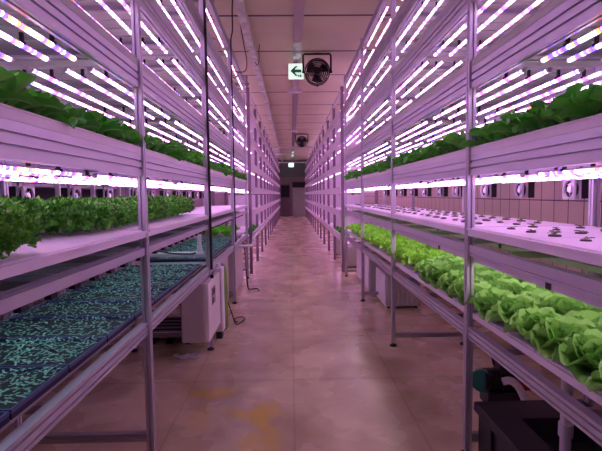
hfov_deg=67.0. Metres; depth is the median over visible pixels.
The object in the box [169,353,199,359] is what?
cloth
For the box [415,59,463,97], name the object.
tube
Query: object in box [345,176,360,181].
tray
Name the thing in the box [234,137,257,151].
tray
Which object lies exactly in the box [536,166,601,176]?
tube
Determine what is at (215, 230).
lettuce
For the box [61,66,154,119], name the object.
tube
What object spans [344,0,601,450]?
rack
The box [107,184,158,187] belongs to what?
tube
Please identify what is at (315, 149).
ceiling pipe
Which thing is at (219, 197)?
wall
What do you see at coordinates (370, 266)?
water tank
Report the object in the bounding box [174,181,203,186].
tube
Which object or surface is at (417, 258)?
lettuce
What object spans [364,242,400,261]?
tray
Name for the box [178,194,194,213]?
herb
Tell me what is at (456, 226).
tray
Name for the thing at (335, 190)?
tray
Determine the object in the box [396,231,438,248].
light bar
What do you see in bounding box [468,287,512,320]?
lettuce
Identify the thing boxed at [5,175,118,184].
tube
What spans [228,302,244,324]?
power cable
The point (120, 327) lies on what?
tray
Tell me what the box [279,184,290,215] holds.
door
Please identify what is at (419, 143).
tube
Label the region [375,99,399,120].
tube
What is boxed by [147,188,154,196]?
fan
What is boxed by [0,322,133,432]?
shelf board
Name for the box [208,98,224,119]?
tube
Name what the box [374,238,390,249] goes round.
lettuce
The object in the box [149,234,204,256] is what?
pipe
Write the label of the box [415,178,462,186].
tube
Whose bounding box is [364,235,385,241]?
lettuce
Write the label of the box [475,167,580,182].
tube
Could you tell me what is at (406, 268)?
tray
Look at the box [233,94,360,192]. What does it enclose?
tube
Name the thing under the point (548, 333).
lettuce
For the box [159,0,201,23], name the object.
tray
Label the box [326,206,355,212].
tray
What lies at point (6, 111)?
tray
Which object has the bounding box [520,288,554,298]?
lettuce
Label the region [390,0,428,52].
tube
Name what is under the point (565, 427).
pipe
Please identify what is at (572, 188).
fan
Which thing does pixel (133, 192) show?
fan
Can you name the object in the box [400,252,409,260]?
lettuce
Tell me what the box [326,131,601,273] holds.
wall
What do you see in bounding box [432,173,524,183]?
tube
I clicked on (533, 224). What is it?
plug
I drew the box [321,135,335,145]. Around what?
tray
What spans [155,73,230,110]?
tray
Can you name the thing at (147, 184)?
tube
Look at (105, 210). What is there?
herb
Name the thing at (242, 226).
tray
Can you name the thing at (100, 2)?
tube
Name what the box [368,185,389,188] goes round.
tube
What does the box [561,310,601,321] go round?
lettuce
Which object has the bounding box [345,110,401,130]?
tray
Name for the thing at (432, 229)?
light bar
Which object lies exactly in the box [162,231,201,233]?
light bar
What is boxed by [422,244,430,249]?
lettuce
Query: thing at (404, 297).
water tank
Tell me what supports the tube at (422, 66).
hanging from the rack at (583, 148)
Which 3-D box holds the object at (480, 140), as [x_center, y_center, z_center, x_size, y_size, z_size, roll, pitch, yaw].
[0.986,-0.486,2.499,0.302,0.137,0.246,-2,4,-19]
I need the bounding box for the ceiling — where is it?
[194,0,404,159]
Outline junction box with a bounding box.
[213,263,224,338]
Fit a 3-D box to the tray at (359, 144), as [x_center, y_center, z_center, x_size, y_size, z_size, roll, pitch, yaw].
[1.168,-1.192,7.183,0.725,0.048,1.872,-1,4,-1]
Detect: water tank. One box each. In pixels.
[333,238,340,254]
[341,240,365,265]
[357,248,390,290]
[376,266,419,308]
[474,399,601,450]
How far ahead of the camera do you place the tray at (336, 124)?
9.07 m
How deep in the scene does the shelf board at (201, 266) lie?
3.20 m
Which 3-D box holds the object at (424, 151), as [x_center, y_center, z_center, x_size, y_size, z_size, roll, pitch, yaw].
[0.984,-0.532,3.244,0.231,0.126,0.205,1,4,24]
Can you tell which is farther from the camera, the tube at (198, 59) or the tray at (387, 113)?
the tray at (387, 113)
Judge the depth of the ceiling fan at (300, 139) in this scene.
17.67 m
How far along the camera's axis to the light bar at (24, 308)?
1.41 m
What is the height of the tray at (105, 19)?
0.048 m
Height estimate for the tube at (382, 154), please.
0.057 m
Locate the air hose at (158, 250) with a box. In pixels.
[158,250,195,254]
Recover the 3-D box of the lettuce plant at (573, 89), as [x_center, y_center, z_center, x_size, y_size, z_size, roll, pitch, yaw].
[1.021,-0.448,1.725,0.246,0.166,0.247,-3,5,-31]
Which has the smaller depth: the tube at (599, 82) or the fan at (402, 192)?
the tube at (599, 82)
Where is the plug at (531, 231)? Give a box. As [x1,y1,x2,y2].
[526,229,536,232]
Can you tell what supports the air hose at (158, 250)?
attached to the pipe at (199, 253)
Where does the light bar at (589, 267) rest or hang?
attached to the rack at (583, 148)
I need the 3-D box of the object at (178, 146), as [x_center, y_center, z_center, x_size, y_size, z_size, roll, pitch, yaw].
[-0.973,-0.520,3.204,0.230,0.126,0.248,0,4,17]
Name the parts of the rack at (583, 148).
post, post, post, post, post, post, post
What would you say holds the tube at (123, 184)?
attached to the rack at (21, 144)
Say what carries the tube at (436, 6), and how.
attached to the rack at (583, 148)
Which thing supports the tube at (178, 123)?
hanging from the rack at (21, 144)
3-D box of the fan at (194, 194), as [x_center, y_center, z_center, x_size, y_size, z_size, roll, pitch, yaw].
[-1.687,-0.526,7.246,0.087,0.197,0.112,-1,4,-1]
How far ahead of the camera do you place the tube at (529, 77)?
2.34 m
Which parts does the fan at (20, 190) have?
frame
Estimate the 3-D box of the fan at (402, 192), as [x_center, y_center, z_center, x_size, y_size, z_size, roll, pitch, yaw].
[1.508,-0.533,6.729,0.087,0.197,0.112,-1,4,-1]
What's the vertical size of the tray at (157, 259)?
0.032 m
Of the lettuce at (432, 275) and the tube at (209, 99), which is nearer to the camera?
the lettuce at (432, 275)
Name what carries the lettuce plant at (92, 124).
on the tray at (6, 111)
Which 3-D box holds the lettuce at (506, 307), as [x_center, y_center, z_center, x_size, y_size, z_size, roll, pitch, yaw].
[1.055,0.418,2.204,0.298,0.177,0.275,0,4,6]
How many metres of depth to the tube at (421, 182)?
3.83 m
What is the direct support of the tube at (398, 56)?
attached to the rack at (583, 148)
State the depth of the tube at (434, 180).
4.00 m
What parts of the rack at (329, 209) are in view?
post, post, post, post, post, post, post, post, post, rail, post, post, post, post, post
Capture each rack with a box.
[0,0,249,450]
[211,87,279,273]
[305,86,377,271]
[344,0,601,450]
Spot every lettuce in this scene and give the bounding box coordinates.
[212,227,219,235]
[220,228,230,235]
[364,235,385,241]
[370,236,388,245]
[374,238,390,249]
[379,241,400,248]
[382,233,396,238]
[387,242,412,252]
[389,246,413,255]
[394,248,414,260]
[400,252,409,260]
[401,251,427,265]
[408,254,432,266]
[412,245,424,250]
[412,258,442,271]
[415,248,432,251]
[419,260,449,283]
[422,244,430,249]
[423,263,460,288]
[426,249,443,254]
[431,252,443,256]
[432,254,455,260]
[435,269,463,298]
[446,256,463,264]
[448,275,487,294]
[454,262,475,269]
[456,281,494,304]
[462,263,491,273]
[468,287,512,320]
[474,270,503,280]
[485,294,534,322]
[487,277,519,286]
[496,281,535,294]
[503,273,525,282]
[503,306,563,336]
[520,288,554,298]
[524,316,594,358]
[529,290,595,314]
[536,286,555,292]
[552,329,601,383]
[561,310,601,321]
[584,359,601,391]
[587,304,601,312]
[593,317,601,331]
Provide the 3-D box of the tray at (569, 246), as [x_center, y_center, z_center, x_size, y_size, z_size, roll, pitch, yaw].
[1.269,0.117,1.575,0.681,0.096,1.862,-1,4,-1]
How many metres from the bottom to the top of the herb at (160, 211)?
0.180 m
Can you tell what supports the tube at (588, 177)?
hanging from the rack at (583, 148)
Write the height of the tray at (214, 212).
0.097 m
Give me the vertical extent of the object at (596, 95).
0.113 m
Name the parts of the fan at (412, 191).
frame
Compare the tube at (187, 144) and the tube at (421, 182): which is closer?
the tube at (421, 182)
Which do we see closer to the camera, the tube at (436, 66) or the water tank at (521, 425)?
the water tank at (521, 425)
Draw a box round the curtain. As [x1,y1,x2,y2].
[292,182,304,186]
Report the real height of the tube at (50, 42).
0.057 m
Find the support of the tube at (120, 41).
attached to the rack at (21, 144)
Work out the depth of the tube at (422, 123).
3.81 m
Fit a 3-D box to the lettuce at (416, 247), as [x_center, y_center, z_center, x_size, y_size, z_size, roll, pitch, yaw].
[1.177,0.260,4.513,0.228,0.140,0.237,0,4,9]
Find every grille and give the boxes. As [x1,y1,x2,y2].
[297,136,306,146]
[305,58,329,83]
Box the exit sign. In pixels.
[288,61,303,78]
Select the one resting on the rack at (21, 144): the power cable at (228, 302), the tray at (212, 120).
the tray at (212, 120)
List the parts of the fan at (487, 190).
frame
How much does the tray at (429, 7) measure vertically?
0.048 m
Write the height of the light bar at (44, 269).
0.028 m
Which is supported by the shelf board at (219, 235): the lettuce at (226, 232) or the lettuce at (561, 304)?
the lettuce at (226, 232)
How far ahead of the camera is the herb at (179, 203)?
3.85 m
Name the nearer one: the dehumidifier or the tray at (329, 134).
the dehumidifier
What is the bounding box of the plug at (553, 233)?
[548,230,561,236]
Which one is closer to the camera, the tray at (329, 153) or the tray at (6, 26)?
the tray at (6, 26)
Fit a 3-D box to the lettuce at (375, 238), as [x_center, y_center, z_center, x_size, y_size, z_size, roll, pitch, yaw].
[0.974,0.194,5.545,0.252,0.138,0.234,1,4,27]
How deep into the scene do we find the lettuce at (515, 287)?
2.46 m
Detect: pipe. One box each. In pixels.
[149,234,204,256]
[238,208,278,247]
[272,147,315,148]
[275,149,315,154]
[558,379,573,450]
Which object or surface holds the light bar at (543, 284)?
attached to the rack at (583, 148)
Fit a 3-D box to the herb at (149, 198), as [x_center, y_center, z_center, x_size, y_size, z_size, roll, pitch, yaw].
[-1.095,-0.118,3.157,0.218,0.194,0.236,0,4,15]
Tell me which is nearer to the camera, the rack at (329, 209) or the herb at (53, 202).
the herb at (53, 202)
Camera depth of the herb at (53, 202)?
2.23 m
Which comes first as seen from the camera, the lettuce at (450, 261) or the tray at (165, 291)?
the tray at (165, 291)
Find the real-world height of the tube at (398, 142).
0.057 m
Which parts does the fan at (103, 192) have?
frame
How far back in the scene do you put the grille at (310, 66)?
7.58 m
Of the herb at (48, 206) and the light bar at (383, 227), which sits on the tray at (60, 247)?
the herb at (48, 206)
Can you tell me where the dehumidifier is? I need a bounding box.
[180,272,220,342]
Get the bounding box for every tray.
[0,0,137,66]
[0,103,140,153]
[0,230,146,279]
[0,315,133,341]
[0,336,106,372]
[0,366,68,419]
[0,411,9,428]
[4,63,204,122]
[12,300,153,320]
[47,288,169,303]
[50,215,208,242]
[74,0,203,72]
[77,278,181,291]
[98,270,191,281]
[117,264,200,273]
[132,122,230,143]
[146,149,206,171]
[150,254,213,261]
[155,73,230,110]
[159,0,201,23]
[163,246,223,251]
[167,250,218,255]
[173,243,227,247]
[175,24,229,76]
[179,209,233,217]
[179,240,230,244]
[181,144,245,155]
[186,238,231,242]
[195,205,247,210]
[198,110,244,130]
[210,169,231,178]
[211,77,243,104]
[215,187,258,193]
[226,125,262,138]
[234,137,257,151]
[235,163,258,173]
[236,226,259,235]
[237,111,257,129]
[237,207,259,215]
[238,222,263,229]
[240,168,262,176]
[240,205,263,212]
[241,146,262,157]
[257,135,265,145]
[318,143,326,150]
[318,159,329,165]
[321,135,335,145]
[321,153,335,162]
[322,220,332,227]
[325,125,360,138]
[326,147,349,157]
[326,169,347,176]
[326,189,360,193]
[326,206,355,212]
[326,223,349,232]
[331,111,355,129]
[331,138,360,152]
[331,164,360,173]
[331,187,374,193]
[332,208,351,216]
[332,228,353,240]
[345,77,386,104]
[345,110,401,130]
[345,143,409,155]
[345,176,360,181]
[345,204,404,213]
[347,231,364,241]
[361,25,429,76]
[361,207,451,217]
[362,73,451,110]
[362,120,462,143]
[362,168,390,178]
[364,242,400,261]
[391,212,576,239]
[393,0,449,24]
[393,0,550,73]
[393,64,591,121]
[393,149,464,171]
[395,262,477,312]
[467,226,601,266]
[470,113,601,154]
[471,0,601,66]
[473,312,601,405]
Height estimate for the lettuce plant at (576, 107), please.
0.151 m
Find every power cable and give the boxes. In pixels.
[203,0,212,269]
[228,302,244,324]
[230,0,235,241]
[233,26,246,72]
[244,243,258,290]
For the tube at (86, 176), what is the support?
attached to the rack at (21, 144)
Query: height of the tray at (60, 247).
0.097 m
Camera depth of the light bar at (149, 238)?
3.53 m
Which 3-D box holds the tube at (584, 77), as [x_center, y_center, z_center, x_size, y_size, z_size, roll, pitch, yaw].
[1.358,-0.756,2.663,0.028,0.057,1.285,-1,4,-1]
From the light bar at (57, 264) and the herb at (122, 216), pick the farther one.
the herb at (122, 216)
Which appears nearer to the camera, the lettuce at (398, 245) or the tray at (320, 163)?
the lettuce at (398, 245)
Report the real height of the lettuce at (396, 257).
0.143 m
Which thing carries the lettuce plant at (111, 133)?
on the tray at (6, 111)
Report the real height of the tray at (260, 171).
0.135 m
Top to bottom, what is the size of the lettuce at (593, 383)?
0.137 m
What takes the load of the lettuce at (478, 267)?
on the tray at (406, 268)
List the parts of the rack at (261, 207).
post, post, post, post, post, rail, post, post, post, post, post, post, post, post, post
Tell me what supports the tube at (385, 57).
hanging from the rack at (583, 148)
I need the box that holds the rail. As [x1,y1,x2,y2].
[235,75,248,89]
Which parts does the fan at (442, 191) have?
frame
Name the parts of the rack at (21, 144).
post, post, post, post, post, post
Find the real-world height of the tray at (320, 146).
0.135 m
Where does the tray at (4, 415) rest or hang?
on the shelf board at (132, 323)
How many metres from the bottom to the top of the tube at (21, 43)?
0.057 m
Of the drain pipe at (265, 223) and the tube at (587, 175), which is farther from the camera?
the drain pipe at (265, 223)
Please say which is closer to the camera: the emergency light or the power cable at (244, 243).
the power cable at (244, 243)
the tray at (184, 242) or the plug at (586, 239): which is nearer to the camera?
the plug at (586, 239)
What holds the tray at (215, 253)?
on the shelf board at (152, 263)
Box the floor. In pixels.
[0,216,600,450]
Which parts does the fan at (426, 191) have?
frame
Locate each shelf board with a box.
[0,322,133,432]
[135,266,201,320]
[150,245,228,266]
[201,233,242,244]
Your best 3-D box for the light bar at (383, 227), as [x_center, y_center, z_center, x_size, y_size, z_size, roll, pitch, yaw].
[0.932,0.013,5.154,0.044,0.028,1.348,-1,4,-1]
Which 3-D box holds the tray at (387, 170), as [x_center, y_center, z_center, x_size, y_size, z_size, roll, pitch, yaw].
[1.216,-0.599,5.314,0.725,0.048,1.842,-1,4,-1]
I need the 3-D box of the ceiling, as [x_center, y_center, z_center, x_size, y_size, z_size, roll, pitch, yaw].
[-0.937,-3.413,14.835,5.650,0.100,33.300,-1,4,-1]
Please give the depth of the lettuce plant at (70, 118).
1.68 m
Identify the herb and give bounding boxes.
[0,194,23,233]
[0,198,44,255]
[0,202,23,259]
[5,195,51,231]
[29,195,54,205]
[33,205,59,235]
[42,200,78,233]
[47,197,97,235]
[51,195,72,200]
[73,196,113,232]
[86,200,116,230]
[96,202,129,228]
[104,197,137,226]
[120,199,137,224]
[127,195,159,219]
[129,196,154,223]
[148,198,165,220]
[151,196,169,218]
[155,195,174,218]
[161,199,177,216]
[164,195,185,215]
[169,195,186,215]
[175,195,191,213]
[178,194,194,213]
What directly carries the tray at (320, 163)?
on the rack at (329, 209)
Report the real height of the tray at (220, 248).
0.032 m
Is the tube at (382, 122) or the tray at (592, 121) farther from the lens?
the tube at (382, 122)
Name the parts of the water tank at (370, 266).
panel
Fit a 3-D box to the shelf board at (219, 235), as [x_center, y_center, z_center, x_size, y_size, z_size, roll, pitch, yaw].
[-1.328,0.204,7.223,0.625,0.021,1.872,-1,4,-1]
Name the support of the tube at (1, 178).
attached to the rack at (21, 144)
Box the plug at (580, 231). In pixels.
[574,230,588,233]
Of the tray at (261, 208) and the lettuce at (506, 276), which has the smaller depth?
the lettuce at (506, 276)
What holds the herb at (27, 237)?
on the tray at (60, 247)
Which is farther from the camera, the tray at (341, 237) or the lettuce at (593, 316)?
the tray at (341, 237)
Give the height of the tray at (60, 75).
0.048 m
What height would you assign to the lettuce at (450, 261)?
0.160 m
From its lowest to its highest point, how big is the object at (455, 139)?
0.127 m
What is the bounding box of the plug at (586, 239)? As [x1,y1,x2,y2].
[580,237,594,241]
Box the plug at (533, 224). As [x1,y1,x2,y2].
[527,223,537,227]
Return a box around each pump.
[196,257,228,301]
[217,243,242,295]
[473,357,530,400]
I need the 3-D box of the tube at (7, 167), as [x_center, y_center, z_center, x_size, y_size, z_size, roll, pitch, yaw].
[-0.894,-0.184,1.234,0.028,0.057,1.285,-1,4,-1]
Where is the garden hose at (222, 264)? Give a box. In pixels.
[212,263,227,330]
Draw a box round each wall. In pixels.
[0,157,240,320]
[243,160,321,215]
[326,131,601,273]
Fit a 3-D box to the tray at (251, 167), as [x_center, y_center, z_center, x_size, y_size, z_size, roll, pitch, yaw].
[-1.321,-1.164,9.401,0.788,0.135,1.650,-1,4,-1]
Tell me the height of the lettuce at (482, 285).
0.142 m
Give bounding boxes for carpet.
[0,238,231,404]
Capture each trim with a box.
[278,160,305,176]
[292,0,304,160]
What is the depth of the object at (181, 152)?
3.37 m
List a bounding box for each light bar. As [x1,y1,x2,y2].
[0,273,98,280]
[0,291,57,299]
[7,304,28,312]
[23,267,114,273]
[47,262,127,266]
[65,282,79,288]
[84,252,118,255]
[94,249,157,253]
[108,247,165,249]
[135,238,183,241]
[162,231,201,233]
[371,222,390,230]
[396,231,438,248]
[408,224,437,230]
[438,229,501,247]
[439,246,548,288]
[499,244,601,273]
[547,283,601,308]
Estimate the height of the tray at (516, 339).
0.103 m
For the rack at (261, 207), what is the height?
3.500 m
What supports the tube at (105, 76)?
hanging from the rack at (21, 144)
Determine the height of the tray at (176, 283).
0.032 m
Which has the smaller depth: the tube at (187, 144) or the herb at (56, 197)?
the herb at (56, 197)
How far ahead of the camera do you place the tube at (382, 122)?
6.71 m
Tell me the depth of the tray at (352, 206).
7.05 m
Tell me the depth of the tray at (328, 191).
11.22 m
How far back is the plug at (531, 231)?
2.12 m
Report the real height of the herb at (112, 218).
0.171 m
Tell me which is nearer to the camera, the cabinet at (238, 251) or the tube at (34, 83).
the tube at (34, 83)
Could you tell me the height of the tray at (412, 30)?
0.048 m
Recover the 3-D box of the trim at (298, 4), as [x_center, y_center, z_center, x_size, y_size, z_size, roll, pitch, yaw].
[-0.288,-3.543,17.648,0.130,0.043,27.300,-1,4,-1]
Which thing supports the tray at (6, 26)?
on the rack at (21, 144)
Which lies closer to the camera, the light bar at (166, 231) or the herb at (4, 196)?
the herb at (4, 196)
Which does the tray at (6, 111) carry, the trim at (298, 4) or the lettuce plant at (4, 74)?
the lettuce plant at (4, 74)
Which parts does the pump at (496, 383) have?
motor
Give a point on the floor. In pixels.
(311, 365)
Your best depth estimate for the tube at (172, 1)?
3.77 m
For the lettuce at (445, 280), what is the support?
on the tray at (406, 268)
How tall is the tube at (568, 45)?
0.057 m
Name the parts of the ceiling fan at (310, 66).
blade, motor, blade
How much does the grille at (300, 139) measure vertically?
0.420 m
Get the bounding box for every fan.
[9,181,34,198]
[61,184,80,198]
[97,184,113,197]
[131,187,136,195]
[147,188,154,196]
[160,188,168,195]
[172,189,180,195]
[183,189,190,197]
[192,190,198,198]
[199,190,203,197]
[295,134,307,146]
[302,53,331,86]
[383,189,389,195]
[399,188,406,195]
[409,188,417,195]
[422,187,430,196]
[437,186,447,196]
[453,178,461,196]
[481,175,496,196]
[514,171,534,197]
[562,167,588,198]
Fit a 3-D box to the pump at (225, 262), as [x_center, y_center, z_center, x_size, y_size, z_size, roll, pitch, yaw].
[-1.110,0.778,5.773,0.280,0.690,0.760,-1,4,-1]
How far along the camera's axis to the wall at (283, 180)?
31.56 m
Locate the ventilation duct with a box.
[234,0,282,161]
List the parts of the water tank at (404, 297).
panel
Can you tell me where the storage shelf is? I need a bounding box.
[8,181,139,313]
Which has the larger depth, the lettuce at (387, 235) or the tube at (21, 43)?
the lettuce at (387, 235)
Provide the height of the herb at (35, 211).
0.195 m
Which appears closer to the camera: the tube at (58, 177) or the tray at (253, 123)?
the tube at (58, 177)
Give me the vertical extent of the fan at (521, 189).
0.197 m
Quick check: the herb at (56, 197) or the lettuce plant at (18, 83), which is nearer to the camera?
the lettuce plant at (18, 83)
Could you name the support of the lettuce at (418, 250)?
on the tray at (406, 268)
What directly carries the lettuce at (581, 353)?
on the tray at (516, 339)
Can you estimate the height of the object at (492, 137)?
0.127 m
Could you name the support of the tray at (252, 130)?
on the rack at (261, 207)
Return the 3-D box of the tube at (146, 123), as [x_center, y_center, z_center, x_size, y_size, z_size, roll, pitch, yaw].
[-1.217,-0.835,4.019,0.028,0.057,1.285,-1,4,-1]
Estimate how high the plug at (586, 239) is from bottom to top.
0.017 m
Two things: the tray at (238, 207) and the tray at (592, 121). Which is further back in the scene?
the tray at (238, 207)
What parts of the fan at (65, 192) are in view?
frame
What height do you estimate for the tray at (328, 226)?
0.135 m
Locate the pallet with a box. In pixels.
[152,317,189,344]
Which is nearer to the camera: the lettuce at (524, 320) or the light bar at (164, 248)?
the lettuce at (524, 320)
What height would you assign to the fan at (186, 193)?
0.197 m
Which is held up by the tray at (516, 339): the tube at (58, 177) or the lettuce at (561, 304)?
the lettuce at (561, 304)
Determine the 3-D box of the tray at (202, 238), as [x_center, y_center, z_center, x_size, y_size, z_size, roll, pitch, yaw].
[-1.317,0.219,6.595,0.660,0.032,0.352,-1,4,-1]
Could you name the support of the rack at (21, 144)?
on the floor
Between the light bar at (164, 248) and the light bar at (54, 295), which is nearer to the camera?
the light bar at (54, 295)
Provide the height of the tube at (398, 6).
0.057 m
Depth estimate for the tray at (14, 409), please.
1.58 m
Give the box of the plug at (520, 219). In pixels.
[517,217,526,221]
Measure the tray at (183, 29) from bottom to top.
0.048 m
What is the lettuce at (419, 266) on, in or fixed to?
on the tray at (406, 268)
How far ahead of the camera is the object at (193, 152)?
3.81 m
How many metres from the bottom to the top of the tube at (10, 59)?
0.057 m
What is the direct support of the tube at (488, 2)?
hanging from the rack at (583, 148)
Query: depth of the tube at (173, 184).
3.83 m
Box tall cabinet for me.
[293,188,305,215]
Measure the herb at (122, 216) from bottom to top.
0.156 m
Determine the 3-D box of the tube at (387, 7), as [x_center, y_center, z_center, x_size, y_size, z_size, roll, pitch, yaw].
[0.897,-2.353,5.381,0.028,0.057,1.285,-1,4,-1]
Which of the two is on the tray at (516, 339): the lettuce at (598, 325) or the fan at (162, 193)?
the lettuce at (598, 325)
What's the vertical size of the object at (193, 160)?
0.142 m
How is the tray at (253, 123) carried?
on the rack at (261, 207)
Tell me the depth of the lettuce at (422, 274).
3.36 m
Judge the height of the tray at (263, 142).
0.135 m
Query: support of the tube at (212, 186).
hanging from the rack at (21, 144)
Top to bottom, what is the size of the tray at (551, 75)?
0.048 m
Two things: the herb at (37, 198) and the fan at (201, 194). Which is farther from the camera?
the fan at (201, 194)
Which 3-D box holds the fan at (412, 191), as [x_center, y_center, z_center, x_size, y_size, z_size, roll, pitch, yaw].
[1.521,-0.494,6.146,0.087,0.197,0.112,-1,4,-1]
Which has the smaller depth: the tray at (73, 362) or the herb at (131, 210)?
the tray at (73, 362)
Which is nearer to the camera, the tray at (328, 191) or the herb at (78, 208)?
the herb at (78, 208)
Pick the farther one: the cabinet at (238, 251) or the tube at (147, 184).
the cabinet at (238, 251)
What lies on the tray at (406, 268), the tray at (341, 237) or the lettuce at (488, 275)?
the lettuce at (488, 275)
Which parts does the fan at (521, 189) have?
frame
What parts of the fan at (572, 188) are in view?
frame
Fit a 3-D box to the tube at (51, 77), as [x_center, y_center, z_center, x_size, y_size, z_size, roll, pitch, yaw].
[-1.186,-0.739,2.608,0.028,0.057,1.285,-1,4,-1]
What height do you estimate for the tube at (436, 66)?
0.057 m
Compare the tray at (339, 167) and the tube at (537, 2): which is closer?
the tube at (537, 2)
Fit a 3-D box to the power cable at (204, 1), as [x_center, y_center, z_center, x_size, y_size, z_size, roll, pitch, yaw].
[-0.863,-1.082,4.243,0.027,3.002,0.075,1,4,20]
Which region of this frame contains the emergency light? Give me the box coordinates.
[288,89,301,92]
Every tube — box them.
[0,9,77,61]
[0,30,50,62]
[0,52,13,62]
[0,163,55,176]
[0,163,82,176]
[0,173,20,177]
[0,177,101,184]
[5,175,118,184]
[6,69,113,117]
[28,66,134,119]
[33,168,136,184]
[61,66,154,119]
[67,170,156,184]
[73,0,131,52]
[87,66,169,119]
[92,173,172,184]
[96,0,152,54]
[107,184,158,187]
[118,0,167,54]
[121,119,169,141]
[123,184,170,187]
[142,59,178,94]
[145,119,181,142]
[147,184,182,187]
[155,57,194,96]
[157,0,193,51]
[157,119,195,141]
[159,180,196,187]
[170,57,200,92]
[171,0,199,46]
[172,119,202,139]
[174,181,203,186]
[183,140,202,152]
[195,54,215,85]
[195,98,216,119]
[197,140,217,153]
[206,9,223,46]
[207,56,224,85]
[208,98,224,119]
[210,141,225,153]
[211,185,226,188]
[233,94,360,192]
[353,48,366,74]
[359,48,374,74]
[367,5,389,46]
[367,55,388,85]
[367,99,388,120]
[367,141,389,153]
[368,120,385,133]
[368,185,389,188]
[369,152,385,160]
[375,5,399,45]
[375,55,399,85]
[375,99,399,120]
[375,141,399,153]
[386,99,413,119]
[386,140,412,153]
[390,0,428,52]
[390,59,429,97]
[390,120,429,141]
[390,181,429,186]
[396,140,424,153]
[401,0,443,52]
[401,59,444,97]
[401,119,444,141]
[401,180,443,186]
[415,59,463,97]
[415,118,463,141]
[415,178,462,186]
[427,119,479,141]
[427,181,478,186]
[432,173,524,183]
[433,0,493,56]
[433,67,527,119]
[440,118,496,139]
[448,0,514,56]
[448,67,551,119]
[448,170,548,183]
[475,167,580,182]
[476,67,583,115]
[477,0,542,50]
[485,69,601,118]
[485,166,601,183]
[501,177,601,182]
[511,80,601,113]
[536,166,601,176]
[539,26,601,63]
[563,163,601,175]
[565,34,601,63]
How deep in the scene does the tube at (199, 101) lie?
5.49 m
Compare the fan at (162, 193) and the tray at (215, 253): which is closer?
the tray at (215, 253)
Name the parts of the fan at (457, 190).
frame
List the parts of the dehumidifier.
door, display frame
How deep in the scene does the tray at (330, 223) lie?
12.37 m
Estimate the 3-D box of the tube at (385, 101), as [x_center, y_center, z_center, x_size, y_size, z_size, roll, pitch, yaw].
[0.910,-1.387,5.447,0.028,0.057,1.285,-1,4,-1]
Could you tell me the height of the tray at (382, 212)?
0.096 m
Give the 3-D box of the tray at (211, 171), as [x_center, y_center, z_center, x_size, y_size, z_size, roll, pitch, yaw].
[-1.300,-0.583,5.260,0.775,0.048,1.842,-1,4,-1]
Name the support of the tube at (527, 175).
hanging from the rack at (583, 148)

